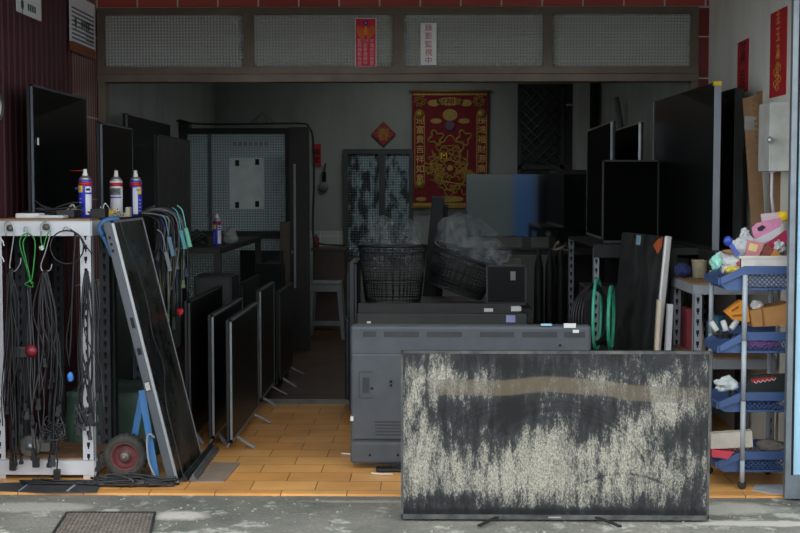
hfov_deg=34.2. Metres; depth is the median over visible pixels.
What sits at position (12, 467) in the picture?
power adapter
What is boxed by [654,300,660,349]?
strip
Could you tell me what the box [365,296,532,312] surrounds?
television
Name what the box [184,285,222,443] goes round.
television
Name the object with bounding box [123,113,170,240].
television
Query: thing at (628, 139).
television
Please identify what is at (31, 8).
sign
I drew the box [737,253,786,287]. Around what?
storage box
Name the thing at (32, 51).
wall
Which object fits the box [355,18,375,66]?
sticker
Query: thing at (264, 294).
television
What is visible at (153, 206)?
cable tangle
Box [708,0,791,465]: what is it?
wall
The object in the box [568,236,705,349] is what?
steel shelf
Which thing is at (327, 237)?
trim
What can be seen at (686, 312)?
book
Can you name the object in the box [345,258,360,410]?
television
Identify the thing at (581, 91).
wall pillar
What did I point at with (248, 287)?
television
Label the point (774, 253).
pack
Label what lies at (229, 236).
rag
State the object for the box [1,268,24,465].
cable bundle
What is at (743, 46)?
paper
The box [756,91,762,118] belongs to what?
carton
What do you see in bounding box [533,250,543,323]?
parasol
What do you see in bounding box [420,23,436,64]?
sticker
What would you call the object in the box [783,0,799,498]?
door
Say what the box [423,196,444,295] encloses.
panel
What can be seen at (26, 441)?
pulley wheel
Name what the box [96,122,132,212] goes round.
television
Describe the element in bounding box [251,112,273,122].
bracket
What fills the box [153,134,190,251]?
television
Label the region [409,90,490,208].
banner
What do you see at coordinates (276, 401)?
trim
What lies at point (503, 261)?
storage box
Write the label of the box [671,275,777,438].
steel shelf
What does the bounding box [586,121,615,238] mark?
television
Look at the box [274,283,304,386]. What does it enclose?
television
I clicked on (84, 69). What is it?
tiled wall
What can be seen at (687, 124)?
television
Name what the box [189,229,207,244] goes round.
cable tangle
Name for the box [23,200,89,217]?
cable tangle
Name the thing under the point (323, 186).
fly swatter
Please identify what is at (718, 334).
wrapper
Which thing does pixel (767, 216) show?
pack
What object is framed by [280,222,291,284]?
wooden block
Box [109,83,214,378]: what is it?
wall
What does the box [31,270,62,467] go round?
cable bundle
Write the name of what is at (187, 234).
plug
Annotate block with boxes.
[113,207,131,216]
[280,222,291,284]
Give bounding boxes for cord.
[19,233,35,287]
[39,230,49,250]
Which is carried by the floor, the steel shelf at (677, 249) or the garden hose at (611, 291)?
the steel shelf at (677, 249)
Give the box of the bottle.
[313,234,318,247]
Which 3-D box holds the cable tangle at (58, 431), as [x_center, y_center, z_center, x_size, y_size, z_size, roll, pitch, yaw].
[-1.829,0.857,6.872,0.143,0.145,0.045,0,3,6]
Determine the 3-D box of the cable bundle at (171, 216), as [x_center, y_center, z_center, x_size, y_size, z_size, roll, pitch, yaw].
[-1.396,0.020,7.626,0.317,0.735,0.222,0,3,1]
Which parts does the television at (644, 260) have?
edge trim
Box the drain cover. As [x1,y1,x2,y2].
[52,511,155,532]
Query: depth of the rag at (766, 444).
6.83 m
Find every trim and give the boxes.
[96,6,708,9]
[259,399,348,403]
[310,231,342,287]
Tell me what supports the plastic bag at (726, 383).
on the storage rack at (742, 461)
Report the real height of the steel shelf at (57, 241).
1.387 m
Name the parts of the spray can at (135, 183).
black panel, white panel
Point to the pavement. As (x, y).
(366, 514)
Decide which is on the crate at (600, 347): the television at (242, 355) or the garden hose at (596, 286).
the garden hose at (596, 286)
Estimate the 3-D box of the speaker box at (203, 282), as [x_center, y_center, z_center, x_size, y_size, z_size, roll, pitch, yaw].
[-1.296,0.525,9.230,0.265,0.940,0.354,0,3,1]
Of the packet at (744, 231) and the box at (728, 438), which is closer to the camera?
the box at (728, 438)
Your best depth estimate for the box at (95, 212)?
7.03 m
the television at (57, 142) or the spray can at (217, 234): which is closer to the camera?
the television at (57, 142)
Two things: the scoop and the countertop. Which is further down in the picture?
the countertop
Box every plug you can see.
[157,229,171,270]
[160,214,174,255]
[172,207,186,248]
[177,205,191,246]
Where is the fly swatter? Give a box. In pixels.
[318,163,328,191]
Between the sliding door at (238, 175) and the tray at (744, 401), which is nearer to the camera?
the tray at (744, 401)
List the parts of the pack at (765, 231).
white panel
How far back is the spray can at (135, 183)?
7.64 m
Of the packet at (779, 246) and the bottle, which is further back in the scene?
the bottle
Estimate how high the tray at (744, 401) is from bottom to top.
0.106 m
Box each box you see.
[90,208,108,217]
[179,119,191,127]
[194,273,238,305]
[500,258,521,264]
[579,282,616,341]
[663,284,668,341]
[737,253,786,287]
[747,301,785,326]
[758,102,789,212]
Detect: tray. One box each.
[15,213,44,218]
[703,325,785,352]
[704,266,786,289]
[710,439,783,471]
[710,449,733,458]
[711,383,784,411]
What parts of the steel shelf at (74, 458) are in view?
leg, leg, leg, leg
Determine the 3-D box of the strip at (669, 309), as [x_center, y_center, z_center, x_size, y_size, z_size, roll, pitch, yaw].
[1.572,0.654,7.677,0.064,0.870,0.050,0,3,1]
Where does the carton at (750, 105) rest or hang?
on the steel shelf at (698, 287)
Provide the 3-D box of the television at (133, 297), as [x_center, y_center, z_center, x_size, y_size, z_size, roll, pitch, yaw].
[-1.339,0.435,7.112,0.384,1.392,0.712,0,3,1]
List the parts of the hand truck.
frame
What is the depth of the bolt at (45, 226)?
6.84 m
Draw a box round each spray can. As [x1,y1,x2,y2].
[70,169,91,217]
[110,170,122,212]
[129,170,142,215]
[213,214,221,244]
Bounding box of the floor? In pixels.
[0,323,783,497]
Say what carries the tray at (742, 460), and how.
on the storage rack at (742, 461)
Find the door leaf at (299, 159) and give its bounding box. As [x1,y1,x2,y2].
[289,127,309,350]
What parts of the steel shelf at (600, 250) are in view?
leg, leg, leg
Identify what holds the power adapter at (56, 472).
hanging from the cable bundle at (45, 292)
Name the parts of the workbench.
leg, leg, leg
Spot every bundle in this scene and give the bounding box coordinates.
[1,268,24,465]
[19,287,36,464]
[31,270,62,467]
[66,233,76,365]
[76,270,101,439]
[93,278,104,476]
[139,207,189,330]
[674,262,691,276]
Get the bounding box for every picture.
[748,243,757,251]
[757,225,765,230]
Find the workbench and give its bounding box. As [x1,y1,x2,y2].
[150,236,260,331]
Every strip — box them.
[0,482,98,492]
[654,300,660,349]
[664,304,672,349]
[696,8,708,258]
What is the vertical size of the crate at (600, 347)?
0.546 m
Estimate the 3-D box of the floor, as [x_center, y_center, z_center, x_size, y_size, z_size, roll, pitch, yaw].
[0.109,1.041,10.960,5.600,0.300,8.730,0,3,1]
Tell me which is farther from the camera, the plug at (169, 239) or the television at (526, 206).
the television at (526, 206)
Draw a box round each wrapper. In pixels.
[712,331,732,338]
[721,249,733,254]
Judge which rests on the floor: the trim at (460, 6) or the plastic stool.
the plastic stool
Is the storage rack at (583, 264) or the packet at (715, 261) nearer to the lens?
the packet at (715, 261)
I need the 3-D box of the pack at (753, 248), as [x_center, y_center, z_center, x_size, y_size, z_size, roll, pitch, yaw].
[1.839,-0.091,6.740,0.102,0.093,0.014,0,3,1]
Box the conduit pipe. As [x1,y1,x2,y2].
[176,120,344,245]
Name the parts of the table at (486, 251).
leg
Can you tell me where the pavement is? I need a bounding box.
[0,495,799,532]
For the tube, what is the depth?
12.60 m
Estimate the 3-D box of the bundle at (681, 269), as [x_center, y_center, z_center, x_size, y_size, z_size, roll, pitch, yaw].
[1.680,0.020,7.713,0.110,0.090,0.095,0,3,1]
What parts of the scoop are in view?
handle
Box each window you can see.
[343,149,412,261]
[517,84,572,173]
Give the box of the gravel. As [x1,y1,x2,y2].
[2,498,792,532]
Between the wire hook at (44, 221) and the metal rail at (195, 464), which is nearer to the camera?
the wire hook at (44, 221)
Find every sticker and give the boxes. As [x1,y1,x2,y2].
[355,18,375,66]
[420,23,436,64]
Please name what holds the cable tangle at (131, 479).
on the floor
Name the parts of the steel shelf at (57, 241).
leg, leg, leg, leg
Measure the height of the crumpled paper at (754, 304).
0.052 m
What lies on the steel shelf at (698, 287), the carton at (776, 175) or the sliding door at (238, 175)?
the carton at (776, 175)
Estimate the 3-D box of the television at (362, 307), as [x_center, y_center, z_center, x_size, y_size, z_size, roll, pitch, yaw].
[0.265,0.631,8.777,1.092,0.778,0.182,0,3,1]
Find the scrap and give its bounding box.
[371,472,392,474]
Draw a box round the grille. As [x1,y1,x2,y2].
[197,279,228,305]
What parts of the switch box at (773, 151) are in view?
knob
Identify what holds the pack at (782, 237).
on the packet at (779, 246)
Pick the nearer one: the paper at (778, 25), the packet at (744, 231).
the packet at (744, 231)
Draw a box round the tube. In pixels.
[613,97,623,128]
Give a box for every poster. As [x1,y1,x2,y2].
[229,158,263,208]
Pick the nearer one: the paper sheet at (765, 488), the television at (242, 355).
the paper sheet at (765, 488)
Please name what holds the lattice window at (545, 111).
attached to the wall pillar
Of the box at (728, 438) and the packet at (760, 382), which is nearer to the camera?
the box at (728, 438)
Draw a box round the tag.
[67,372,73,381]
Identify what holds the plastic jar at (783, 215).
on the storage rack at (742, 461)
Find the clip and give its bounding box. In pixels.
[176,308,182,315]
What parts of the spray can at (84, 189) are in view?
white panel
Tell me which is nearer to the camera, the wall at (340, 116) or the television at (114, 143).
the television at (114, 143)
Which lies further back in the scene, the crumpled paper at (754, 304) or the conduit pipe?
the conduit pipe
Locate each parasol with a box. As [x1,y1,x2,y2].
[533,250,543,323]
[544,250,554,323]
[555,250,565,323]
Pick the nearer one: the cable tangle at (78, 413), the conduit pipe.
the cable tangle at (78, 413)
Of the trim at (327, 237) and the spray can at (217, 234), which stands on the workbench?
the spray can at (217, 234)
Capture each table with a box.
[445,248,608,281]
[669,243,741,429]
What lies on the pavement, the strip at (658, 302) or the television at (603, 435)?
the television at (603, 435)
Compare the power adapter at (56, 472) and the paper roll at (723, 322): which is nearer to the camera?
the paper roll at (723, 322)
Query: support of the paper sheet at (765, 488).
on the floor
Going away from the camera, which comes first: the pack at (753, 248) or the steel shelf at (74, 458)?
the pack at (753, 248)
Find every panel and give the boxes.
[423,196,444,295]
[435,204,448,295]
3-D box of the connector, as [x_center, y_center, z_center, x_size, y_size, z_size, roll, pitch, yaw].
[-2.000,0.451,6.861,0.090,0.060,0.040,0,3,1]
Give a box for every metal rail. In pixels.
[181,442,213,481]
[190,444,218,481]
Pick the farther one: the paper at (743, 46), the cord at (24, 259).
the paper at (743, 46)
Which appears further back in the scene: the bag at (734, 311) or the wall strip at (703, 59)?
the wall strip at (703, 59)
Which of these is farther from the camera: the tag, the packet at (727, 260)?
the tag
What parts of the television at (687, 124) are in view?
trim, edge trim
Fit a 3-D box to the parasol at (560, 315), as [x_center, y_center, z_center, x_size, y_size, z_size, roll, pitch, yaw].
[1.365,0.372,11.050,0.090,1.026,0.090,0,3,1]
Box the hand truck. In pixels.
[102,390,158,475]
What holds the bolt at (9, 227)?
attached to the steel shelf at (74, 458)
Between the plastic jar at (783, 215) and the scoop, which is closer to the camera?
the scoop
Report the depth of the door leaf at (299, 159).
12.35 m
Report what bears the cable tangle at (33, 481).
on the strip at (12, 486)
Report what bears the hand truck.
on the floor
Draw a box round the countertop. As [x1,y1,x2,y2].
[365,296,532,323]
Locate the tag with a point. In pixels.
(70, 377)
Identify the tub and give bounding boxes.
[691,259,706,277]
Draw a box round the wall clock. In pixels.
[0,94,4,121]
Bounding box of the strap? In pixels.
[97,216,119,256]
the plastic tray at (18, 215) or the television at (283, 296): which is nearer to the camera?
the plastic tray at (18, 215)
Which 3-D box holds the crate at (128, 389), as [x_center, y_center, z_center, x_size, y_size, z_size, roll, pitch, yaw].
[-1.667,0.891,7.777,0.546,0.380,0.537,0,3,1]
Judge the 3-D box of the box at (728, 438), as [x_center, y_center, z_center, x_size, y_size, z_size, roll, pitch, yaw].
[1.708,0.891,6.716,0.216,0.094,0.060,0,3,1]
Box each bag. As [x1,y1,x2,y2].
[713,375,737,391]
[723,299,749,321]
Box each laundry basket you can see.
[358,243,427,302]
[428,240,499,299]
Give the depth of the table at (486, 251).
11.53 m
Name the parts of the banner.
rod, rod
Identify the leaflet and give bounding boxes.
[37,215,67,217]
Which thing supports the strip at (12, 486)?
on the floor
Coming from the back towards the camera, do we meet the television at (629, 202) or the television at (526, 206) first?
the television at (526, 206)
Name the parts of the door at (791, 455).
glass pane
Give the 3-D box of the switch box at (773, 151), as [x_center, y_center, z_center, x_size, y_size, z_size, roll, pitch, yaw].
[2.051,-0.581,7.117,0.152,0.623,0.270,0,3,1]
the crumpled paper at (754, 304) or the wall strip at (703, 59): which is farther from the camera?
the wall strip at (703, 59)
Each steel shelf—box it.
[0,217,113,478]
[25,216,142,436]
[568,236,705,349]
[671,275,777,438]
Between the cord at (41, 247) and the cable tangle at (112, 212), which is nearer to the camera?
the cord at (41, 247)
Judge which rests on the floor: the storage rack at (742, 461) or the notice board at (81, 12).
the storage rack at (742, 461)
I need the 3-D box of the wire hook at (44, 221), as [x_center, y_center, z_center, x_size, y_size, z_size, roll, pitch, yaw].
[-1.863,-0.104,6.845,0.066,0.268,0.006,0,3,1]
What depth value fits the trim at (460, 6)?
9.13 m
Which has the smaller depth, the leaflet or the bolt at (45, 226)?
the bolt at (45, 226)
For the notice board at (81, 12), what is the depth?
8.73 m
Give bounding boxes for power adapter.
[9,428,16,470]
[32,423,39,467]
[53,437,60,479]
[56,210,77,217]
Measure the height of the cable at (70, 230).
0.189 m
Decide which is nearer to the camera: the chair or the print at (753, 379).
the print at (753, 379)
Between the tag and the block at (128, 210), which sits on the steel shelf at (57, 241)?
the block at (128, 210)
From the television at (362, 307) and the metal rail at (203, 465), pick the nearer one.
the metal rail at (203, 465)
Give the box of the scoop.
[723,236,739,255]
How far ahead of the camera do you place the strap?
6.81 m
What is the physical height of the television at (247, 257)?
0.965 m
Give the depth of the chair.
14.18 m
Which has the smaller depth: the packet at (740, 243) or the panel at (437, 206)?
the packet at (740, 243)
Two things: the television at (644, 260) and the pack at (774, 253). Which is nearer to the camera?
the pack at (774, 253)
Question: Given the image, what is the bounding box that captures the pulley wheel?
[18,434,49,455]
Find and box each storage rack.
[549,170,618,322]
[703,266,786,488]
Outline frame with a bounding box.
[97,6,698,307]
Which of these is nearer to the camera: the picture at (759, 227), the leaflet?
the picture at (759, 227)
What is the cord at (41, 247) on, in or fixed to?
hanging from the wire hook at (44, 221)
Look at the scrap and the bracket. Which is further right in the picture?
the scrap
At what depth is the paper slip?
14.89 m
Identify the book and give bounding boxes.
[680,306,691,349]
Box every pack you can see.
[745,240,764,255]
[752,218,787,243]
[760,212,777,221]
[760,243,772,255]
[768,230,786,249]
[770,249,780,255]
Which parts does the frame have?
pane, pane, pane, pane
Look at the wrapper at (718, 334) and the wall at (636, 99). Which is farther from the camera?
the wall at (636, 99)
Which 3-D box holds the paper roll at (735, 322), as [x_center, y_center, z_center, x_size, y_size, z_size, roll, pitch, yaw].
[1.729,0.303,6.731,0.061,0.060,0.030,-2,4,-29]
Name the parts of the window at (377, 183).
pane, pane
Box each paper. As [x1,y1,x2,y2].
[737,38,748,91]
[750,300,763,308]
[769,6,787,97]
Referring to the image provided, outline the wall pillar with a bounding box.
[572,83,589,169]
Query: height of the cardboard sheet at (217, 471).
0.006 m
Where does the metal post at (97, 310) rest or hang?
on the floor
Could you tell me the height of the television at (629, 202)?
0.581 m
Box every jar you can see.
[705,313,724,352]
[778,211,787,255]
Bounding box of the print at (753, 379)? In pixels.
[751,377,774,382]
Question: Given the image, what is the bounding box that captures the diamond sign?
[372,122,394,145]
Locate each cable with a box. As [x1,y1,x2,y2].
[49,229,91,263]
[119,219,183,477]
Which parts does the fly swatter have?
handle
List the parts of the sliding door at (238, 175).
glass pane, glass pane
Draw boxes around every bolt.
[6,225,12,230]
[43,224,49,229]
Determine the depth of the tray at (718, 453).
6.67 m
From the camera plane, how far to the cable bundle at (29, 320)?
6.85 m
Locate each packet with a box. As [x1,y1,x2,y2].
[709,253,721,270]
[717,251,737,274]
[724,266,738,272]
[732,235,754,255]
[739,227,749,236]
[746,373,784,391]
[773,239,785,252]
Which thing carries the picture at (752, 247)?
attached to the pack at (753, 248)
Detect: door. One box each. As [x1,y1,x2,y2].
[179,128,288,344]
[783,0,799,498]
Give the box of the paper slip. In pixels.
[314,144,320,165]
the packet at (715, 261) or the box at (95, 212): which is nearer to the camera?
the packet at (715, 261)
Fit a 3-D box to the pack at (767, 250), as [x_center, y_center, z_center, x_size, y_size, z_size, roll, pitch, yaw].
[1.910,-0.088,6.750,0.083,0.068,0.012,0,3,1]
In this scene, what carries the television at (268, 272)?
on the floor
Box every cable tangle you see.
[19,478,91,484]
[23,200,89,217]
[40,416,67,440]
[74,399,88,426]
[85,472,177,486]
[100,203,121,216]
[142,205,156,210]
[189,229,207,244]
[551,241,567,250]
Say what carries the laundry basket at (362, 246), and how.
on the countertop
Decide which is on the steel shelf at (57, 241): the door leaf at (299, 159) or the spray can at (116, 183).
the spray can at (116, 183)
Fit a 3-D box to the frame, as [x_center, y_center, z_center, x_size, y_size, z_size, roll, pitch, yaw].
[-0.023,-0.418,9.263,4.233,2.817,0.145,0,3,1]
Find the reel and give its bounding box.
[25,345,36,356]
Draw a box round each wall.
[0,0,76,450]
[68,0,100,387]
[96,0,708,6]
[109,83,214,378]
[215,83,595,322]
[596,83,687,319]
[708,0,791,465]
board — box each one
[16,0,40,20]
[69,0,95,59]
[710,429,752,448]
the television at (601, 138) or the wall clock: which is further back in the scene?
the television at (601, 138)
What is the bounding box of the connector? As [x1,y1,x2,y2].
[14,346,26,357]
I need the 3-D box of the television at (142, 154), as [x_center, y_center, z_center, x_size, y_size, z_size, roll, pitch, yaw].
[-1.950,-0.531,9.751,0.062,0.764,0.685,0,3,1]
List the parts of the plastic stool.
leg, leg, seat, leg, leg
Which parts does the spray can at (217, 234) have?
white panel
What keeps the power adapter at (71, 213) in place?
on the steel shelf at (74, 458)
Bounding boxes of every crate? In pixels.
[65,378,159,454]
[599,346,618,349]
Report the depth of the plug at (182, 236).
7.47 m
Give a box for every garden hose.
[570,278,606,349]
[606,285,615,349]
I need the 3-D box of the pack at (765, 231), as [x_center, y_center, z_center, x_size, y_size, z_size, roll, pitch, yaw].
[1.940,-0.184,6.822,0.188,0.163,0.014,0,3,1]
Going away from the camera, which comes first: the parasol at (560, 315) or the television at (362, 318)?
the television at (362, 318)
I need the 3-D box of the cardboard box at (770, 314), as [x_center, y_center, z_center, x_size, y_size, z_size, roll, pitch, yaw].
[1.929,0.248,6.838,0.214,0.126,0.152,0,3,1]
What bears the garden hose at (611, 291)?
on the crate at (600, 347)
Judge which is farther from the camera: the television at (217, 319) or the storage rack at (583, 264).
the storage rack at (583, 264)
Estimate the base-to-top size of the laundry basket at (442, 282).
0.427 m
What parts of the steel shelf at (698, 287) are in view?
leg, leg, wooden strip, leg, leg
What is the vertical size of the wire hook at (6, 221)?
0.269 m
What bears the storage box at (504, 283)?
on the countertop
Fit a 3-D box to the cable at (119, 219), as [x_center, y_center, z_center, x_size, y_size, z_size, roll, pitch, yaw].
[-1.294,0.425,6.932,0.339,1.365,0.196,0,3,8]
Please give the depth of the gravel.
6.18 m
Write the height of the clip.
0.043 m
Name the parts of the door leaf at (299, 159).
rail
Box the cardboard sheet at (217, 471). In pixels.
[196,462,239,481]
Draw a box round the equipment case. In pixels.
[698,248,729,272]
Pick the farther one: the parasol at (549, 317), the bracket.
the bracket
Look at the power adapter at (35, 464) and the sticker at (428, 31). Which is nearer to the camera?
the power adapter at (35, 464)
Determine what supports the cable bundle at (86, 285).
attached to the steel shelf at (74, 458)
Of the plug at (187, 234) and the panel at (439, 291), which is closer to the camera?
the plug at (187, 234)
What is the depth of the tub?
7.66 m
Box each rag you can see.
[222,227,237,243]
[756,438,783,450]
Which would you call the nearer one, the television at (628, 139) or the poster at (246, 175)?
the television at (628, 139)
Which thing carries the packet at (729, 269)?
on the storage rack at (742, 461)
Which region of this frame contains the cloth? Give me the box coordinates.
[747,340,781,348]
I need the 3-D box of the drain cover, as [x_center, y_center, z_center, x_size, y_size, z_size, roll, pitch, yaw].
[-1.357,1.196,6.010,0.503,0.011,0.481,0,3,1]
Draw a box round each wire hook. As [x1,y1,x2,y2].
[4,221,21,271]
[40,221,52,271]
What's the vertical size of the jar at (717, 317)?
0.220 m
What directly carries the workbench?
on the floor
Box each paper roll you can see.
[709,321,718,331]
[720,320,728,331]
[729,319,738,330]
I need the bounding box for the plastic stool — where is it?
[310,280,345,339]
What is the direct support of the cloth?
in the storage rack at (742, 461)
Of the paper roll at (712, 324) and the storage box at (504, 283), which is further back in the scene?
the storage box at (504, 283)
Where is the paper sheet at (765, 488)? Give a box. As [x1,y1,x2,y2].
[752,484,782,493]
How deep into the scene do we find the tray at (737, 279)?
6.66 m
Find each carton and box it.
[742,95,765,251]
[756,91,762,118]
[769,172,780,212]
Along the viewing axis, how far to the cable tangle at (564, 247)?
11.58 m
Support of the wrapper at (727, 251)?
on the packet at (727, 260)
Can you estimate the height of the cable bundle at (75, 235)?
0.702 m
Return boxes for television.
[26,84,87,212]
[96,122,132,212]
[103,217,201,484]
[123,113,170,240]
[133,143,153,244]
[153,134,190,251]
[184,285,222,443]
[208,297,242,443]
[226,302,271,448]
[239,274,258,307]
[240,250,282,281]
[256,282,287,407]
[257,263,284,325]
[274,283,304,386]
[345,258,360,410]
[350,323,590,471]
[357,313,526,323]
[358,303,520,312]
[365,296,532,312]
[401,350,711,527]
[466,174,587,250]
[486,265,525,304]
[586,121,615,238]
[601,160,658,242]
[614,232,672,349]
[615,122,643,159]
[652,81,721,249]
[719,88,745,246]
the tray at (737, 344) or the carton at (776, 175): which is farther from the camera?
the carton at (776, 175)
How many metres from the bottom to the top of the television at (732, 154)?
0.963 m
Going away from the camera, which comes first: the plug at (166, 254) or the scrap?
the scrap
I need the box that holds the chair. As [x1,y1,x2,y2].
[311,246,348,329]
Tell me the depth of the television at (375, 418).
7.15 m
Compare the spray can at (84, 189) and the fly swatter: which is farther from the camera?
the fly swatter

